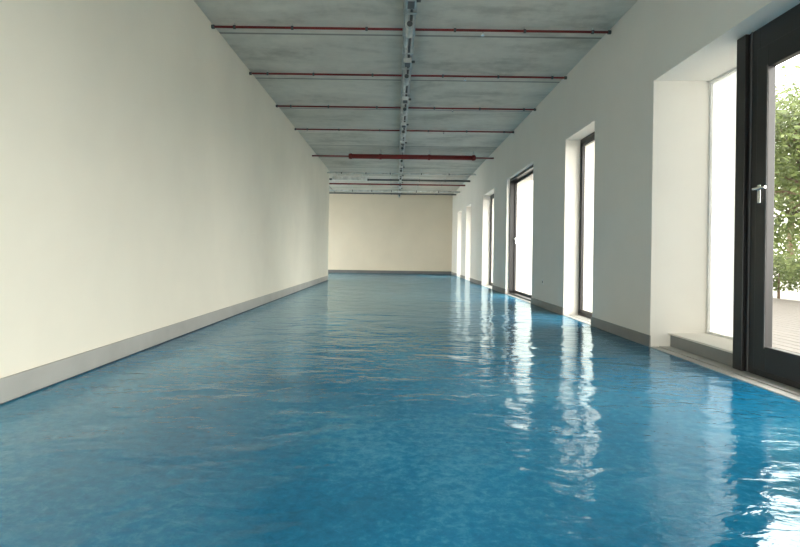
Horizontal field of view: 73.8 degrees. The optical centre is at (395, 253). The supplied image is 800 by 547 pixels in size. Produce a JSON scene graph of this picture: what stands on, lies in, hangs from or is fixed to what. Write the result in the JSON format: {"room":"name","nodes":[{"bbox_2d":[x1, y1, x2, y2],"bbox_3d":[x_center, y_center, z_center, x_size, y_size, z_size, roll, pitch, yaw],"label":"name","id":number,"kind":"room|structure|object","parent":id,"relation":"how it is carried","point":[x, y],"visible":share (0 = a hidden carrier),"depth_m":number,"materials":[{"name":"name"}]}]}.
{"room":"flooded hallway","nodes":[
{"label":"flooded hallway","id":0,"kind":"room"},
{"bbox_2d":[0,0,328,377],"bbox_3d":[-3.998,-0.861,5.450,3.980,3.310,20.900,1,0,0],"label":"wall","id":1,"kind":"structure","parent":0,"point":[149,181],"depth_m":4.07,"materials":[{"name":"white paint"}]},
{"bbox_2d":[0,276,327,404],"bbox_3d":[-2.022,0.705,5.450,0.015,0.134,20.900,1,0,0],"label":"baseboard","id":2,"kind":"structure","parent":1,"relation":"attached to","point":[17,385],"depth_m":3.79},
{"bbox_2d":[328,194,452,271],"bbox_3d":[-1.674,-0.828,21.900,9.030,3.310,0.200,1,0,0],"label":"wall","id":3,"kind":"structure","parent":0,"point":[389,232],"depth_m":21.80,"materials":[{"name":"paint"}]},
{"bbox_2d":[328,270,450,273],"bbox_3d":[-1.876,0.714,21.793,8.268,0.120,0.015,1,0,0],"label":"baseboard","id":4,"kind":"structure","parent":3,"relation":"attached to","point":[329,271],"depth_m":21.79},
{"bbox_2d":[194,0,637,193],"bbox_3d":[-1.548,-2.632,8.400,8.830,0.300,27.200,1,0,0],"label":"ceiling","id":5,"kind":"structure","parent":0,"point":[260,50],"depth_m":6.95,"materials":[{"name":"concrete"}]},
{"bbox_2d":[332,171,366,180],"bbox_3d":[-1.392,-2.349,16.050,1.050,0.258,0.200,1,0,0],"label":"ventilation duct","id":6,"kind":"object","parent":5,"relation":"attached to","point":[336,178],"visible":0.97,"depth_m":15.95,"materials":[{"name":"metal"}]},
{"bbox_2d":[329,189,455,194],"bbox_3d":[-1.827,-2.388,20.400,8.276,0.191,0.066,1,0,0],"label":"pipe","id":7,"kind":"object","parent":5,"relation":"attached to","point":[373,189],"visible":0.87,"depth_m":20.38,"materials":[{"name":"metal"}]},
{"bbox_2d":[329,185,459,192],"bbox_3d":[-1.827,-2.366,19.200,8.276,0.236,0.076,1,0,0],"label":"pipe","id":8,"kind":"object","parent":5,"relation":"attached to","point":[352,190],"visible":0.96,"depth_m":19.17,"materials":[{"name":"metal"}]},
{"bbox_2d":[329,183,464,185],"bbox_3d":[-1.827,-2.398,17.800,8.276,0.171,0.066,1,0,0],"label":"pipe","id":9,"kind":"object","parent":5,"relation":"attached to","point":[329,183],"visible":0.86,"depth_m":17.78,"materials":[{"name":"metal"}]},
{"bbox_2d":[329,175,469,181],"bbox_3d":[-1.827,-2.386,16.600,8.276,0.196,0.076,1,0,0],"label":"pipe","id":10,"kind":"object","parent":5,"relation":"attached to","point":[390,179],"visible":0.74,"depth_m":16.57,"materials":[{"name":"metal"}]},
{"bbox_2d":[327,169,475,174],"bbox_3d":[0.163,-2.373,15.400,4.296,0.166,0.056,1,0,0],"label":"pipe","id":11,"kind":"object","parent":5,"relation":"attached to","point":[421,173],"visible":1,"depth_m":15.38,"materials":[{"name":"metal"}]},
{"bbox_2d":[312,150,493,160],"bbox_3d":[0.163,-2.342,12.600,4.296,0.228,0.130,1,0,0],"label":"pipe","id":12,"kind":"object","parent":5,"relation":"attached to","point":[380,156],"visible":1,"depth_m":12.56,"materials":[{"name":"metal"}]},
{"bbox_2d":[295,127,513,133],"bbox_3d":[0.164,-2.407,10.430,4.296,0.098,0.043,1,0,0],"label":"pipe","id":13,"kind":"object","parent":5,"relation":"attached to","point":[428,130],"visible":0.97,"depth_m":10.42,"materials":[{"name":"metal"}]},
{"bbox_2d":[276,104,535,111],"bbox_3d":[0.164,-2.407,8.800,4.296,0.098,0.043,1,0,0],"label":"pipe","id":14,"kind":"object","parent":5,"relation":"attached to","point":[290,106],"visible":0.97,"depth_m":8.79,"materials":[{"name":"metal"}]},
{"bbox_2d":[249,70,566,80],"bbox_3d":[0.164,-2.407,7.210,4.296,0.098,0.043,1,0,0],"label":"pipe","id":15,"kind":"object","parent":5,"relation":"attached to","point":[267,72],"visible":0.97,"depth_m":7.20,"materials":[{"name":"metal"}]},
{"bbox_2d":[398,0,420,197],"bbox_3d":[0.149,-2.344,11.995,0.158,0.225,19.590,1,0,0],"label":"track","id":16,"kind":"object","parent":5,"relation":"hanging from","point":[409,6],"visible":0.92,"depth_m":6.75,"materials":[{"name":"metal"}]},
{"bbox_2d":[211,23,611,35],"bbox_3d":[0.164,-2.407,5.730,4.296,0.098,0.043,1,0,0],"label":"pipe","id":17,"kind":"object","parent":5,"relation":"attached to","point":[234,26],"visible":1,"depth_m":5.72,"materials":[{"name":"metal"}]},
{"bbox_2d":[452,0,799,346],"bbox_3d":[2.566,-0.769,8.400,0.550,3.310,26.800,1,0,0],"label":"wall","id":18,"kind":"structure","parent":0,"point":[643,89],"depth_m":5.34,"materials":[{"name":"paint"}]},
{"bbox_2d":[489,194,493,285],"bbox_3d":[2.508,-0.360,13.300,0.045,2.370,1.600,1,0,0],"label":"window","id":19,"kind":"structure","parent":18,"relation":"in","point":[492,195],"depth_m":14.02,"materials":[{"name":"black metal"}]},
{"bbox_2d":[508,165,532,300],"bbox_3d":[2.415,-0.361,9.990,0.140,2.370,2.120,1,0,0],"label":"door","id":20,"kind":"structure","parent":18,"relation":"in","point":[528,172],"depth_m":11.01,"materials":[{"name":"black metal"}]},
{"bbox_2d":[451,272,650,346],"bbox_3d":[2.263,0.779,8.400,0.012,0.105,26.824,1,0,0],"label":"baseboard","id":21,"kind":"structure","parent":18,"relation":"attached to","point":[638,337],"depth_m":5.77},
{"bbox_2d":[578,131,594,318],"bbox_3d":[2.508,-0.360,6.700,0.045,2.370,1.060,1,0,0],"label":"window","id":22,"kind":"structure","parent":18,"relation":"in","point":[590,138],"depth_m":7.15,"materials":[{"name":"black metal"}]},
{"bbox_2d":[457,276,799,401],"bbox_3d":[2.543,0.856,7.800,0.550,0.060,24.200,1,0,0],"label":"trim","id":23,"kind":"structure","parent":18,"relation":"attached to","point":[790,392],"depth_m":3.77,"materials":[{"name":"concrete"}]},
{"bbox_2d":[668,333,732,366],"bbox_3d":[2.625,0.767,4.305,0.390,0.120,0.910,1,0,0],"label":"windowsill","id":24,"kind":"structure","parent":18,"relation":"attached to","point":[712,347],"depth_m":4.31,"materials":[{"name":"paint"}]},
{"bbox_2d":[706,67,736,339],"bbox_3d":[2.779,-0.416,4.293,0.167,2.250,0.935,1,0,11],"label":"window","id":25,"kind":"structure","parent":18,"relation":"in","point":[722,100],"depth_m":4.59,"materials":[{"name":"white glass"}]},
{"bbox_2d":[732,3,799,388],"bbox_3d":[2.507,-0.360,2.800,0.217,2.370,2.100,1,0,0],"label":"door","id":26,"kind":"structure","parent":18,"relation":"in","point":[759,53],"depth_m":3.61,"materials":[{"name":"black metal"}]},
{"bbox_3d":[-1.598,0.928,8.400,8.830,0.200,27.200,1,0,0],"label":"floor","id":27,"kind":"structure","parent":0,"visible":0},
{"bbox_2d":[0,273,799,546],"bbox_3d":[-1.871,0.774,8.400,8.280,0.001,26.800,1,0,0],"label":"water surface","id":28,"kind":"object","parent":27,"relation":"on","point":[344,409],"visible":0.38,"depth_m":2.30,"materials":[{"name":"blue liquid"}]},
{"label":"outside","id":29,"kind":"structure","parent":0,"visible":0},
{"bbox_2d":[773,268,799,300],"bbox_3d":[-0.014,0.980,20.000,120.000,0.240,100.000,1,0,0],"label":"ground","id":30,"kind":"structure","parent":29,"point":[788,295],"depth_m":13.06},
{"bbox_2d":[772,298,799,353],"bbox_3d":[5.328,0.904,5.000,4.920,0.060,22.000,1,0,0],"label":"deck","id":31,"kind":"object","parent":30,"relation":"on","point":[786,313],"visible":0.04,"depth_m":6.46,"materials":[{"name":"brown wood"}]},
{"bbox_2d":[773,56,799,278],"bbox_3d":[9.009,-1.994,12.391,7.202,6.619,6.858,1,0,10],"label":"tree","id":32,"kind":"object","parent":30,"relation":"on","point":[790,152],"visible":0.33,"depth_m":11.43,"materials":[{"name":"green plant"}]},
{"bbox_2d":[773,252,799,298],"bbox_3d":[8.114,0.445,12.190,1.264,1.056,6.511,1,0,0],"label":"shrubs","id":33,"kind":"object","parent":30,"relation":"on","point":[789,265],"visible":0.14,"depth_m":10.96,"materials":[{"name":"green plant"}]},
{"bbox_2d":[773,161,799,277],"bbox_3d":[15.595,-2.816,21.154,8.096,7.792,8.282,1,0,0],"label":"tree","id":34,"kind":"object","parent":30,"relation":"on","point":[790,161],"visible":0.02,"depth_m":20.91,"materials":[{"name":"green plant"}]},
{"bbox_2d":[773,228,799,269],"bbox_3d":[23.603,-0.293,23.988,2.875,3.117,24.215,1,0,0],"label":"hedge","id":35,"kind":"object","parent":30,"relation":"on","point":[777,250],"visible":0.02,"depth_m":32.38,"materials":[{"name":"green plant"}]},
{"bbox_2d":[774,65,799,251],"bbox_3d":[11.846,-2.864,16.313,7.206,7.783,8.026,1,0,20],"label":"tree","id":36,"kind":"object","parent":30,"relation":"on","point":[787,94],"visible":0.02,"depth_m":14.48,"materials":[{"name":"green plant"}]}
]}

